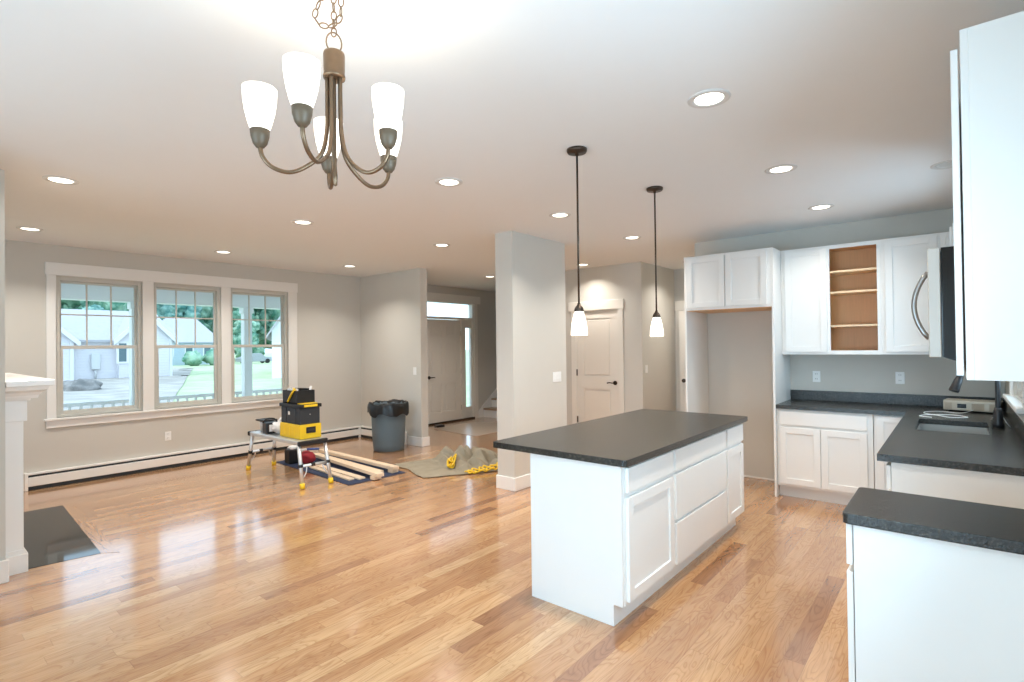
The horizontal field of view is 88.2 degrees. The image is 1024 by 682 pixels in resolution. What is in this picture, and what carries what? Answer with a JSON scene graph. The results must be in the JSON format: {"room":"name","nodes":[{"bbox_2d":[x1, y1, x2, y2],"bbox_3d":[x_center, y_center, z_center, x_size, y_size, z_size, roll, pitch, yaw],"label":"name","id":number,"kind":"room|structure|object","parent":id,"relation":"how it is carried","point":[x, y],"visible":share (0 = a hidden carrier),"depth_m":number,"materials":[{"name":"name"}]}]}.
{"room":"open-plan kitchen","nodes":[
{"label":"open-plan kitchen","id":0,"kind":"room"},
{"bbox_2d":[0,169,5,560],"bbox_3d":[-4.305,0.244,3.927,1.950,2.743,0.572,-1,-1,40],"label":"wall","id":1,"kind":"structure","parent":0,"point":[2,173],"depth_m":3.51,"materials":[{"name":"beige paint"}]},
{"bbox_2d":[0,556,8,583],"bbox_3d":[-3.571,1.526,3.321,0.123,0.150,0.587,-1,-1,40],"label":"baseboard","id":2,"kind":"structure","parent":1,"relation":"attached to","point":[4,564],"depth_m":3.49,"materials":[{"name":"white paint"}]},
{"bbox_2d":[5,373,54,575],"bbox_3d":[-4.050,0.950,4.252,2.030,1.331,0.252,-1,-1,40],"label":"fireplace mantel","id":3,"kind":"object","parent":1,"relation":"attached to","point":[19,388],"visible":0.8,"depth_m":3.64,"materials":[{"name":"white paint"}]},
{"bbox_2d":[5,373,54,387],"bbox_3d":[-4.057,0.305,4.259,2.030,0.042,0.251,-1,-1,40],"label":"shelf","id":4,"kind":"object","parent":3,"relation":"attached to","point":[12,380],"depth_m":3.65,"materials":[{"name":"white paint"}]},
{"bbox_2d":[5,240,496,472],"bbox_3d":[-2.405,0.273,9.468,0.150,2.743,11.800,-1,-1,40],"label":"wall","id":5,"kind":"structure","parent":0,"point":[328,305],"depth_m":7.11,"materials":[{"name":"beige paint"}]},
{"bbox_2d":[61,283,279,309],"bbox_3d":[-5.884,-0.788,7.134,2.138,0.335,9.350,-1,-1,40],"label":"ceiling","id":6,"kind":"structure","parent":5,"relation":"attached to","point":[77,292],"depth_m":8.56,"materials":[{"name":"paint"}]},
{"bbox_2d":[44,262,297,428],"bbox_3d":[-4.338,0.046,7.125,0.175,1.880,3.005,-1,-1,40],"label":"window","id":7,"kind":"structure","parent":5,"relation":"in","point":[137,286],"depth_m":6.67,"materials":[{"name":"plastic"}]},
{"bbox_2d":[61,285,133,345],"bbox_3d":[-5.014,-0.310,6.418,0.016,0.728,0.715,-1,-1,40],"label":"grille","id":8,"kind":"object","parent":7,"relation":"attached to","point":[128,286],"depth_m":6.50,"materials":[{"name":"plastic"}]},
{"bbox_2d":[154,284,220,408],"bbox_3d":[-4.383,0.070,7.121,0.110,1.617,0.818,-1,-1,40],"label":"window","id":9,"kind":"structure","parent":5,"relation":"in","point":[216,346],"depth_m":7.18,"materials":[{"name":"plastic"}]},
{"bbox_2d":[157,290,213,344],"bbox_3d":[-4.406,-0.310,7.141,0.016,0.728,0.690,-1,-1,40],"label":"grille","id":10,"kind":"object","parent":9,"relation":"attached to","point":[194,291],"depth_m":7.22,"materials":[{"name":"plastic"}]},
{"bbox_2d":[24,426,360,491],"bbox_3d":[-3.972,1.548,7.406,0.066,0.192,4.245,-1,-1,40],"label":"baseboard heater","id":11,"kind":"object","parent":5,"relation":"attached to","point":[83,473],"visible":0.96,"depth_m":6.68,"materials":[{"name":"white paint"}]},
{"bbox_2d":[231,289,287,402],"bbox_3d":[-3.769,0.070,7.851,0.110,1.617,0.848,-1,-1,40],"label":"window","id":12,"kind":"structure","parent":5,"relation":"in","point":[283,296],"depth_m":7.95,"materials":[{"name":"plastic"}]},
{"bbox_2d":[233,295,280,344],"bbox_3d":[-3.793,-0.311,7.870,0.016,0.728,0.720,-1,-1,40],"label":"grille","id":13,"kind":"object","parent":12,"relation":"attached to","point":[248,319],"depth_m":7.93,"materials":[{"name":"plastic"}]},
{"bbox_2d":[427,300,474,425],"bbox_3d":[-1.280,0.424,10.769,0.175,2.440,1.360,-1,-1,40],"label":"door","id":14,"kind":"structure","parent":5,"relation":"in","point":[445,338],"depth_m":10.76,"materials":[{"name":"paint"}]},
{"bbox_2d":[427,292,479,417],"bbox_3d":[-1.207,0.348,10.757,0.024,2.590,1.655,-1,-1,40],"label":"door frame","id":15,"kind":"structure","parent":5,"relation":"attached to","point":[430,296],"depth_m":11.25,"materials":[{"name":"paint"}]},
{"bbox_2d":[360,268,427,437],"bbox_3d":[-1.956,0.260,8.660,1.578,2.743,0.134,-1,-1,40],"label":"wall","id":16,"kind":"structure","parent":0,"point":[393,304],"depth_m":8.49,"materials":[{"name":"beige paint"}]},
{"bbox_2d":[360,425,406,444],"bbox_3d":[-2.129,1.538,8.675,1.210,0.192,0.066,-1,-1,40],"label":"baseboard heater","id":17,"kind":"object","parent":16,"relation":"attached to","point":[365,431],"visible":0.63,"depth_m":8.91,"materials":[{"name":"white paint"}]},
{"bbox_2d":[407,436,429,446],"bbox_3d":[-1.935,1.562,8.643,1.593,0.140,0.164,-1,-1,40],"label":"baseboard","id":18,"kind":"structure","parent":16,"relation":"attached to","point":[411,440],"depth_m":8.15,"materials":[{"name":"white paint"}]},
{"bbox_2d":[0,417,849,681],"bbox_3d":[-0.020,1.640,5.798,8.482,0.122,14.350,-1,-1,40],"label":"floor","id":19,"kind":"structure","parent":0,"point":[222,570],"depth_m":3.29,"materials":[{"name":"brown wood"}]},
{"bbox_2d":[24,505,100,568],"bbox_3d":[-3.953,1.614,4.423,1.868,0.003,0.603,-1,-1,40],"label":"hearth slab","id":20,"kind":"object","parent":19,"relation":"on","point":[52,535],"visible":0.73,"depth_m":4.30,"materials":[{"name":"black stone"}]},
{"bbox_2d":[246,430,333,488],"bbox_3d":[-2.696,1.372,6.338,1.497,0.509,0.422,-1,-1,40],"label":"work platform","id":21,"kind":"object","parent":19,"relation":"on","point":[275,437],"visible":0.91,"depth_m":6.01,"materials":[{"name":"metal"}]},
{"bbox_2d":[262,418,277,433],"bbox_3d":[-2.943,1.028,6.434,0.132,0.190,0.157,-1,-1,40],"label":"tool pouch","id":22,"kind":"object","parent":21,"relation":"on","point":[266,426],"visible":0.86,"depth_m":6.38,"materials":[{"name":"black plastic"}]},
{"bbox_2d":[280,422,320,439],"bbox_3d":[-2.463,1.031,6.159,0.472,0.163,0.266,-1,-1,40],"label":"box","id":23,"kind":"object","parent":21,"relation":"on","point":[306,431],"visible":0.98,"depth_m":6.03,"materials":[{"name":"yellow plastic"}]},
{"bbox_2d":[279,402,321,424],"bbox_3d":[-2.467,0.830,6.166,0.476,0.236,0.272,-1,-1,40],"label":"box","id":24,"kind":"object","parent":23,"relation":"on","point":[300,413],"visible":0.95,"depth_m":6.04,"materials":[{"name":"grey plastic"}]},
{"bbox_2d":[283,388,314,403],"bbox_3d":[-2.509,0.632,6.190,0.315,0.180,0.252,-1,-1,40],"label":"tote","id":25,"kind":"object","parent":24,"relation":"on","point":[303,395],"visible":0.94,"depth_m":6.11,"materials":[{"name":"black plastic"}]},
{"bbox_2d":[276,453,404,484],"bbox_3d":[-2.266,1.613,6.746,1.900,0.008,0.760,-1,-1,40],"label":"floor mat","id":26,"kind":"object","parent":19,"relation":"on","point":[294,465],"visible":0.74,"depth_m":6.49,"materials":[{"name":"fabric"}]},
{"bbox_2d":[285,445,297,463],"bbox_3d":[-2.920,1.506,7.044,0.165,0.227,0.161,0,-1,-43],"label":"tool bag","id":27,"kind":"object","parent":26,"relation":"on","point":[291,455],"visible":0.87,"depth_m":6.98,"materials":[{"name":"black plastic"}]},
{"bbox_2d":[302,450,315,463],"bbox_3d":[-2.684,1.525,6.910,0.262,0.174,0.191,-1,-1,40],"label":"cloth bundle","id":28,"kind":"object","parent":26,"relation":"on","point":[308,457],"visible":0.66,"depth_m":6.83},
{"bbox_2d":[309,466,353,480],"bbox_3d":[-2.192,1.595,6.393,0.972,0.018,0.070,-1,-1,43],"label":"wooden board","id":29,"kind":"object","parent":26,"relation":"on","point":[342,476],"visible":0.74,"depth_m":6.30,"materials":[{"name":"brown wood"}]},
{"bbox_2d":[315,464,364,479],"bbox_3d":[-2.107,1.594,6.446,1.031,0.020,0.086,-1,-1,43],"label":"wooden board","id":30,"kind":"object","parent":26,"relation":"on","point":[355,476],"visible":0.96,"depth_m":6.36,"materials":[{"name":"brown wood"}]},
{"bbox_2d":[318,449,398,469],"bbox_3d":[-2.065,1.549,6.972,1.781,0.038,0.086,-1,-1,42],"label":"wooden board","id":31,"kind":"object","parent":26,"relation":"on","point":[334,453],"visible":0.92,"depth_m":6.81,"materials":[{"name":"brown wood"}]},
{"bbox_2d":[370,476,380,479],"bbox_3d":[-1.575,1.575,6.109,0.085,0.039,0.100,-1,-1,40],"label":"wooden board","id":32,"kind":"object","parent":26,"relation":"on","point":[371,477],"visible":0.7,"depth_m":6.07,"materials":[{"name":"brown wood"}]},
{"bbox_2d":[314,453,383,476],"bbox_3d":[-2.095,1.546,6.648,0.089,0.038,1.698,0,-1,-45],"label":"wooden board","id":33,"kind":"object","parent":32,"relation":"on","point":[353,466],"visible":0.82,"depth_m":6.47,"materials":[{"name":"brown wood"}]},
{"bbox_2d":[367,399,408,451],"bbox_3d":[-1.850,1.260,7.907,0.613,0.728,0.617,-1,-1,40],"label":"trash can","id":34,"kind":"object","parent":19,"relation":"on","point":[388,418],"visible":1,"depth_m":7.69,"materials":[{"name":"grey plastic"}]},
{"bbox_2d":[395,445,497,477],"bbox_3d":[-0.748,1.483,6.729,1.243,0.221,1.107,0,-1,-27],"label":"cloth","id":35,"kind":"object","parent":19,"relation":"on","point":[467,458],"visible":0.86,"depth_m":6.66,"materials":[{"name":"fabric"}]},
{"bbox_2d":[465,462,497,473],"bbox_3d":[-0.257,1.522,6.446,0.686,0.107,0.103,0,-1,-32],"label":"extension cord","id":36,"kind":"object","parent":35,"relation":"on","point":[486,469],"visible":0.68,"depth_m":6.38,"materials":[{"name":"yellow plastic"}]},
{"bbox_2d":[431,422,496,435],"bbox_3d":[-0.578,1.626,9.998,1.300,0.004,1.640,-1,-1,40],"label":"mat","id":37,"kind":"object","parent":19,"relation":"on","point":[471,428],"visible":0.71,"depth_m":9.81,"materials":[{"name":"paper"}]},
{"bbox_2d":[479,388,496,417],"bbox_3d":[0.875,1.033,12.394,1.081,1.200,3.660,-1,-1,40],"label":"stairs","id":38,"kind":"structure","parent":19,"relation":"on","point":[489,408],"depth_m":11.42,"materials":[{"name":"white paint"}]},
{"bbox_2d":[530,451,674,625],"bbox_3d":[0.570,1.112,3.270,0.640,0.876,0.646,-1,-1,40],"label":"base cabinet","id":39,"kind":"object","parent":19,"relation":"on","point":[603,536],"visible":0.87,"depth_m":3.02,"materials":[{"name":"white paint"}]},
{"bbox_2d":[664,430,726,583],"bbox_3d":[1.098,1.111,3.895,0.635,0.876,0.989,-1,-1,40],"label":"base cabinet","id":40,"kind":"object","parent":19,"relation":"on","point":[699,474],"visible":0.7,"depth_m":3.63,"materials":[{"name":"white paint"}]},
{"bbox_2d":[493,409,747,467],"bbox_3d":[0.923,0.657,3.907,0.953,0.038,2.141,-1,-1,40],"label":"countertop","id":41,"kind":"structure","parent":40,"relation":"on","point":[627,439],"depth_m":3.53,"materials":[{"name":"stone"}]},
{"bbox_2d":[684,258,708,412],"bbox_3d":[2.124,0.319,6.063,0.020,2.478,0.635,-1,-1,40],"label":"end panel","id":42,"kind":"object","parent":19,"relation":"on","point":[696,342],"visible":0.34,"depth_m":6.01,"materials":[{"name":"white paint"}]},
{"bbox_2d":[718,424,743,538],"bbox_3d":[1.554,1.111,4.438,0.635,0.876,0.427,-1,-1,40],"label":"base cabinet","id":43,"kind":"object","parent":19,"relation":"on","point":[734,456],"visible":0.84,"depth_m":4.23,"materials":[{"name":"white paint"}]},
{"bbox_2d":[771,247,790,496],"bbox_3d":[2.804,0.305,5.491,0.021,2.478,0.635,-1,-1,40],"label":"end panel","id":44,"kind":"object","parent":19,"relation":"on","point":[781,362],"visible":0.58,"depth_m":5.33,"materials":[{"name":"white paint"}]},
{"bbox_2d":[777,408,874,504],"bbox_3d":[3.130,1.099,5.223,0.793,0.876,0.620,-1,-1,40],"label":"base cabinet","id":45,"kind":"object","parent":19,"relation":"on","point":[825,456],"visible":0.88,"depth_m":4.98,"materials":[{"name":"white paint"}]},
{"bbox_2d":[874,414,902,490],"bbox_3d":[3.778,1.087,4.686,0.880,0.876,0.608,-1,-1,40],"label":"base cabinet","id":46,"kind":"object","parent":19,"relation":"on","point":[884,425],"visible":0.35,"depth_m":4.70,"materials":[{"name":"white paint"}]},
{"bbox_2d":[846,524,1023,681],"bbox_3d":[1.582,1.086,1.859,0.629,0.876,0.409,-1,-1,40],"label":"base cabinet","id":47,"kind":"object","parent":19,"relation":"on","point":[920,609],"visible":0.86,"depth_m":1.75,"materials":[{"name":"white paint"}]},
{"bbox_2d":[843,487,1023,554],"bbox_3d":[1.570,0.629,1.860,0.639,0.038,0.443,-1,-1,40],"label":"countertop","id":48,"kind":"structure","parent":47,"relation":"on","point":[994,527],"depth_m":1.83,"materials":[{"name":"stone"}]},
{"bbox_2d":[886,462,1023,508],"bbox_3d":[2.565,1.085,3.028,0.604,0.876,0.925,-1,-1,40],"label":"base cabinet","id":49,"kind":"object","parent":19,"relation":"on","point":[955,484],"visible":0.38,"depth_m":2.68,"materials":[{"name":"white paint"}]},
{"bbox_2d":[776,399,1023,475],"bbox_3d":[2.759,0.636,4.091,1.697,0.038,2.837,-1,-1,40],"label":"countertop","id":50,"kind":"structure","parent":49,"relation":"on","point":[1001,451],"depth_m":3.25,"materials":[{"name":"stone"}]},
{"bbox_2d":[919,410,972,417],"bbox_3d":[3.573,0.596,4.357,0.567,0.028,0.306,0,-1,-44],"label":"power cord","id":51,"kind":"object","parent":50,"relation":"on","point":[971,410],"visible":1,"depth_m":4.33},
{"bbox_2d":[917,423,988,434],"bbox_3d":[3.159,0.737,3.792,0.421,0.174,0.694,-1,-1,40],"label":"sink","id":52,"kind":"object","parent":50,"relation":"in","point":[932,427],"visible":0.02,"depth_m":4.04,"materials":[{"name":"metal"}]},
{"bbox_2d":[943,398,1002,411],"bbox_3d":[3.962,0.558,4.545,0.204,0.098,0.370,0,-1,-42],"label":"radio","id":53,"kind":"object","parent":50,"relation":"on","point":[949,403],"visible":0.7,"depth_m":4.50,"materials":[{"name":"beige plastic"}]},
{"bbox_2d":[949,372,1004,428],"bbox_3d":[3.250,0.368,3.678,0.411,0.478,0.111,-1,-1,-10],"label":"faucet","id":54,"kind":"object","parent":50,"relation":"on","point":[998,422],"visible":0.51,"depth_m":3.66,"materials":[{"name":"metal"}]},
{"bbox_2d":[0,0,1023,291],"bbox_3d":[-0.054,-1.222,5.826,8.482,0.120,14.350,-1,-1,40],"label":"ceiling","id":55,"kind":"structure","parent":0,"point":[139,103],"depth_m":2.89,"materials":[{"name":"paint"}]},
{"bbox_2d":[42,175,79,184],"bbox_3d":[-3.201,-1.140,3.752,0.204,0.007,0.204,-1,-1,40],"label":"recessed light","id":56,"kind":"object","parent":55,"relation":"in","point":[54,179],"visible":1,"depth_m":3.75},
{"bbox_2d":[241,0,403,189],"bbox_3d":[-0.565,-0.849,1.730,0.467,0.696,0.521,-1,-1,40],"label":"chandelier","id":57,"kind":"object","parent":55,"relation":"hanging from","point":[301,71],"visible":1,"depth_m":1.64,"materials":[{"name":"glass"}]},
{"bbox_2d":[435,178,462,186],"bbox_3d":[-0.466,-1.171,3.905,0.204,0.007,0.204,-1,-1,40],"label":"recessed light","id":58,"kind":"object","parent":55,"relation":"in","point":[447,182],"visible":1,"depth_m":3.90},
{"bbox_2d":[567,146,587,334],"bbox_3d":[0.410,-0.613,3.280,0.126,1.156,0.126,-1,-1,40],"label":"pendant lamp","id":59,"kind":"object","parent":55,"relation":"hanging from","point":[579,324],"visible":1,"depth_m":3.26,"materials":[{"name":"glass"}]},
{"bbox_2d":[646,186,663,336],"bbox_3d":[1.119,-0.614,4.116,0.126,1.156,0.126,-1,-1,40],"label":"pendant lamp","id":60,"kind":"object","parent":55,"relation":"hanging from","point":[656,329],"visible":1,"depth_m":4.10,"materials":[{"name":"glass"}]},
{"bbox_2d":[687,89,730,107],"bbox_3d":[0.978,-1.201,2.626,0.204,0.007,0.204,-1,-1,40],"label":"recessed light","id":61,"kind":"object","parent":55,"relation":"in","point":[709,98],"visible":1,"depth_m":2.62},
{"bbox_2d":[765,164,796,173],"bbox_3d":[1.884,-1.202,3.703,0.204,0.007,0.204,-1,-1,40],"label":"recessed light","id":62,"kind":"object","parent":55,"relation":"in","point":[784,168],"visible":1,"depth_m":3.70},
{"bbox_2d":[930,160,951,169],"bbox_3d":[3.010,-1.216,3.641,0.204,0.007,0.204,-1,-1,40],"label":"recessed light","id":63,"kind":"object","parent":55,"relation":"in","point":[947,164],"visible":0.55,"depth_m":3.66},
{"bbox_2d":[495,231,566,477],"bbox_3d":[0.240,0.208,6.015,0.236,2.743,0.985,-1,-1,40],"label":"wall partition","id":64,"kind":"structure","parent":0,"point":[529,270],"depth_m":5.75,"materials":[{"name":"beige paint"}]},
{"bbox_2d":[496,474,530,491],"bbox_3d":[0.256,1.510,6.003,0.267,0.140,1.015,-1,-1,40],"label":"baseboard","id":65,"kind":"structure","parent":64,"relation":"attached to","point":[502,482],"depth_m":5.62,"materials":[{"name":"white paint"}]},
{"bbox_2d":[565,262,646,424],"bbox_3d":[0.925,0.225,8.652,2.675,2.743,0.120,-1,-1,40],"label":"wall","id":66,"kind":"structure","parent":0,"point":[626,281],"depth_m":7.92,"materials":[{"name":"beige paint"}]},
{"bbox_2d":[568,299,624,423],"bbox_3d":[1.308,0.481,8.237,0.988,2.215,0.024,-1,-1,40],"label":"door frame","id":67,"kind":"structure","parent":66,"relation":"attached to","point":[618,304],"depth_m":8.11,"materials":[{"name":"paint"}]},
{"bbox_2d":[576,309,618,422],"bbox_3d":[1.349,0.550,8.261,0.771,2.075,0.173,-1,-1,40],"label":"door","id":68,"kind":"structure","parent":66,"relation":"in","point":[597,371],"depth_m":8.24,"materials":[{"name":"paint"}]},
{"bbox_2d":[645,263,675,410],"bbox_3d":[2.284,0.205,8.284,0.120,2.743,1.065,-1,-1,40],"label":"wall","id":69,"kind":"structure","parent":0,"point":[660,350],"depth_m":8.25,"materials":[{"name":"beige paint"}]},
{"bbox_2d":[674,269,683,410],"bbox_3d":[3.138,0.196,8.340,1.355,2.743,0.120,-1,-1,40],"label":"wall","id":70,"kind":"structure","parent":0,"point":[679,273],"depth_m":8.63,"materials":[{"name":"beige paint"}]},
{"bbox_2d":[675,301,684,410],"bbox_3d":[3.064,0.455,8.308,1.015,2.225,0.024,-1,-1,40],"label":"door frame","id":71,"kind":"structure","parent":70,"relation":"attached to","point":[679,305],"depth_m":8.60,"materials":[{"name":"paint"}]},
{"bbox_2d":[679,310,685,411],"bbox_3d":[3.044,0.530,8.299,0.835,2.075,0.303,-1,-1,40],"label":"door","id":72,"kind":"structure","parent":70,"relation":"in","point":[681,312],"depth_m":8.44,"materials":[{"name":"paint"}]},
{"bbox_2d":[695,208,1004,478],"bbox_3d":[3.979,0.165,6.237,2.880,2.743,2.016,-1,-1,40],"label":"wall","id":73,"kind":"structure","parent":0,"point":[740,360],"depth_m":5.72,"materials":[{"name":"beige paint"}]},
{"bbox_2d":[686,247,771,313],"bbox_3d":[2.446,-0.630,5.778,0.866,0.593,0.656,-1,-1,40],"label":"upper cabinet","id":74,"kind":"object","parent":73,"relation":"attached to","point":[739,281],"visible":0.98,"depth_m":5.52,"materials":[{"name":"white paint"}]},
{"bbox_2d":[781,240,881,354],"bbox_3d":[3.217,-0.403,5.320,0.849,1.071,0.364,-1,-1,40],"label":"upper cabinet","id":75,"kind":"object","parent":73,"relation":"attached to","point":[831,294],"visible":0.82,"depth_m":5.31,"materials":[{"name":"white paint"}]},
{"bbox_2d":[830,267,876,275],"bbox_3d":[3.226,-0.679,5.337,0.807,0.020,0.311,-1,-1,40],"label":"shelf","id":76,"kind":"object","parent":75,"relation":"attached to","point":[872,271],"depth_m":5.19,"materials":[{"name":"brown wood"}]},
{"bbox_2d":[830,289,876,295],"bbox_3d":[3.228,-0.475,5.335,0.807,0.020,0.311,-1,-1,40],"label":"shelf","id":77,"kind":"object","parent":75,"relation":"attached to","point":[860,292],"depth_m":5.20,"materials":[{"name":"brown wood"}]},
{"bbox_2d":[831,324,877,327],"bbox_3d":[3.232,-0.146,5.332,0.807,0.020,0.311,-1,-1,40],"label":"shelf","id":78,"kind":"object","parent":75,"relation":"attached to","point":[832,325],"depth_m":5.15,"materials":[{"name":"brown wood"}]},
{"bbox_2d":[791,390,1001,406],"bbox_3d":[3.657,0.565,5.177,1.677,0.104,0.018,-1,-1,40],"label":"backsplash","id":79,"kind":"structure","parent":73,"relation":"attached to","point":[837,396],"depth_m":5.22,"materials":[{"name":"stone"}]},
{"bbox_2d":[895,372,904,383],"bbox_3d":[3.749,0.357,5.108,0.072,0.116,0.010,-1,-1,40],"label":"wall outlet","id":80,"kind":"object","parent":73,"relation":"attached to","point":[899,376],"visible":1,"depth_m":5.10,"materials":[{"name":"grey plastic"}]},
{"bbox_2d":[880,233,938,354],"bbox_3d":[3.706,-0.413,4.909,0.427,1.071,0.364,-1,-1,40],"label":"upper cabinet","id":81,"kind":"object","parent":73,"relation":"attached to","point":[903,259],"visible":0.73,"depth_m":4.80,"materials":[{"name":"white paint"}]},
{"bbox_2d":[1005,381,1021,402],"bbox_3d":[1.542,0.147,1.217,0.150,2.743,9.047,-1,-1,40],"label":"wall","id":82,"kind":"structure","parent":0,"point":[1018,397],"depth_m":3.92,"materials":[{"name":"beige paint"}]},
{"bbox_2d":[911,246,963,360],"bbox_3d":[2.040,-0.144,2.293,0.460,0.457,0.759,-1,-1,40],"label":"microwave","id":83,"kind":"object","parent":82,"relation":"attached to","point":[941,336],"visible":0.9,"depth_m":2.09,"materials":[{"name":"silver glass"}]},
{"bbox_2d":[939,223,953,251],"bbox_3d":[3.902,-0.419,4.483,0.419,1.071,0.765,-1,-1,40],"label":"upper cabinet","id":84,"kind":"object","parent":82,"relation":"attached to","point":[946,239],"visible":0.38,"depth_m":4.61,"materials":[{"name":"white paint"}]},
{"bbox_2d":[950,11,1023,381],"bbox_3d":[1.653,-0.418,1.730,0.319,1.071,0.535,-1,-1,40],"label":"upper cabinet","id":85,"kind":"object","parent":82,"relation":"attached to","point":[988,109],"visible":1,"depth_m":1.57,"materials":[{"name":"white paint"}]},
{"bbox_2d":[1002,398,1023,440],"bbox_3d":[3.394,0.552,3.544,0.018,0.104,2.818,-1,-1,40],"label":"backsplash","id":86,"kind":"structure","parent":82,"relation":"attached to","point":[1018,424],"depth_m":3.67,"materials":[{"name":"stone"}]},
{"bbox_2d":[1003,381,1023,422],"bbox_3d":[3.444,-0.145,3.545,0.185,1.275,1.180,-1,-1,40],"label":"window","id":87,"kind":"structure","parent":82,"relation":"in","point":[1019,383],"depth_m":3.55,"materials":[{"name":"plastic"}]},
{"label":"outside","id":88,"kind":"structure","parent":0,"visible":0},
{"bbox_2d":[173,350,468,406],"bbox_3d":[-70.372,4.088,124.476,251.978,0.150,340.000,-1,-1,40],"label":"lawn","id":89,"kind":"structure","parent":88,"point":[200,380],"depth_m":34.19,"materials":[{"name":"green plant"}]},
{"bbox_2d":[61,300,80,308],"bbox_3d":[-72.152,-5.546,86.763,9.598,18.548,9.868,-1,-1,40],"label":"tree","id":90,"kind":"object","parent":89,"relation":"on","point":[65,304],"visible":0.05,"depth_m":83.92,"materials":[{"name":"green plant"}]},
{"bbox_2d":[78,301,128,310],"bbox_3d":[-60.806,-4.393,80.011,8.897,15.841,8.017,-1,-1,40],"label":"tree","id":91,"kind":"object","parent":89,"relation":"on","point":[116,306],"visible":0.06,"depth_m":77.61,"materials":[{"name":"green plant"}]},
{"bbox_2d":[61,309,177,380],"bbox_3d":[-33.276,0.047,39.207,11.310,5.510,11.900,-1,-1,40],"label":"house","id":92,"kind":"structure","parent":89,"relation":"on","point":[77,363],"depth_m":37.58,"materials":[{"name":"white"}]},
{"bbox_2d":[63,368,192,409],"bbox_3d":[-30.601,2.600,29.926,55.062,0.043,36.641,-1,-1,40],"label":"yard","id":93,"kind":"structure","parent":89,"relation":"on","point":[112,388],"depth_m":25.51,"materials":[{"name":"concrete"}]},
{"bbox_2d":[63,378,102,390],"bbox_3d":[-21.887,2.519,26.724,2.509,1.263,2.057,-1,-1,40],"label":"dirt mound","id":94,"kind":"object","parent":93,"relation":"on","point":[80,384],"visible":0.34,"depth_m":26.19,"materials":[{"name":"soil"}]},
{"bbox_2d":[157,304,202,320],"bbox_3d":[-55.949,-4.432,87.530,8.026,15.944,8.613,-1,-1,40],"label":"tree","id":95,"kind":"object","parent":89,"relation":"on","point":[163,310],"visible":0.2,"depth_m":85.35,"materials":[{"name":"green plant"}]},
{"bbox_2d":[162,318,212,365],"bbox_3d":[-45.570,0.035,71.684,8.700,6.350,8.800,-1,-1,40],"label":"house","id":96,"kind":"structure","parent":89,"relation":"on","point":[185,327],"depth_m":70.41,"materials":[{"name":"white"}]},
{"bbox_2d":[182,350,204,365],"bbox_3d":[-39.281,2.150,65.135,2.088,2.161,2.243,-1,-1,6],"label":"bush","id":97,"kind":"object","parent":89,"relation":"on","point":[192,358],"visible":0.99,"depth_m":64.57,"materials":[{"name":"green plant"}]},
{"bbox_2d":[198,306,212,331],"bbox_3d":[-60.811,-5.505,103.353,9.783,18.507,9.193,-1,-1,40],"label":"tree","id":98,"kind":"object","parent":89,"relation":"on","point":[206,310],"visible":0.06,"depth_m":101.13,"materials":[{"name":"green plant"}]},
{"bbox_2d":[202,349,213,364],"bbox_3d":[-37.918,2.114,67.424,2.428,2.344,2.784,-1,-1,40],"label":"bush","id":99,"kind":"object","parent":89,"relation":"on","point":[209,358],"visible":0.42,"depth_m":66.47,"materials":[{"name":"green plant"}]},
{"bbox_2d":[209,308,255,337],"bbox_3d":[-50.062,-4.675,94.668,9.176,16.424,7.497,-1,-1,40],"label":"tree","id":100,"kind":"object","parent":89,"relation":"on","point":[236,315],"visible":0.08,"depth_m":92.33,"materials":[{"name":"green plant"}]},
{"bbox_2d":[233,320,264,357],"bbox_3d":[-43.332,-0.090,86.636,5.178,7.045,4.711,-1,-1,40],"label":"tree","id":101,"kind":"object","parent":89,"relation":"on","point":[255,325],"visible":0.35,"depth_m":85.70,"materials":[{"name":"green plant"}]},
{"bbox_2d":[235,353,271,362],"bbox_3d":[-35.927,2.413,73.835,1.720,1.400,4.570,-1,-1,40],"label":"car","id":102,"kind":"object","parent":89,"relation":"on","point":[256,357],"visible":0.59,"depth_m":73.43,"materials":[{"name":"grey paint"}]},
{"bbox_2d":[256,309,279,348],"bbox_3d":[-44.711,-4.646,101.676,8.636,16.370,8.623,-1,-1,40],"label":"tree","id":103,"kind":"object","parent":89,"relation":"on","point":[271,314],"visible":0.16,"depth_m":99.47,"materials":[{"name":"green plant"}]},
{"bbox_2d":[266,317,280,378],"bbox_3d":[-14.595,-2.324,42.473,9.000,9.860,12.700,0,-1,-23],"label":"house","id":104,"kind":"structure","parent":89,"relation":"on","point":[274,335],"depth_m":35.41,"materials":[{"name":"white"}]},
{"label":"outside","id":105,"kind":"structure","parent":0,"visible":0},
{"bbox_3d":[-4.034,1.873,9.271,2.138,0.140,15.000,-1,-1,40],"label":"floor","id":106,"kind":"structure","parent":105,"visible":0},
{"bbox_2d":[127,302,133,404],"bbox_3d":[-5.941,0.605,8.352,0.180,2.425,0.180,-1,-1,40],"label":"porch post","id":107,"kind":"object","parent":106,"relation":"on","point":[130,305],"visible":0.23,"depth_m":8.27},
{"bbox_2d":[159,391,241,402],"bbox_3d":[-5.376,1.306,8.991,0.070,0.800,1.495,-1,-1,40],"label":"porch railing","id":108,"kind":"object","parent":107,"relation":"attached to","point":[195,396],"visible":0.24,"depth_m":8.90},
{"bbox_2d":[239,307,253,395],"bbox_3d":[-4.844,0.604,9.657,0.180,2.425,0.180,-1,-1,40],"label":"porch post","id":109,"kind":"object","parent":106,"relation":"on","point":[246,352],"visible":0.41,"depth_m":9.61,"materials":[{"name":"wood"}]},
{"bbox_3d":[-7.743,0.606,6.208,0.180,2.425,0.180,-1,-1,40],"label":"porch post","id":110,"kind":"object","parent":106,"relation":"on","visible":0},
{"bbox_2d":[63,399,128,409],"bbox_3d":[-6.829,1.308,7.263,0.070,0.800,2.600,-1,-1,40],"label":"porch railing","id":111,"kind":"object","parent":110,"relation":"attached to","point":[91,404],"visible":0.24,"depth_m":7.92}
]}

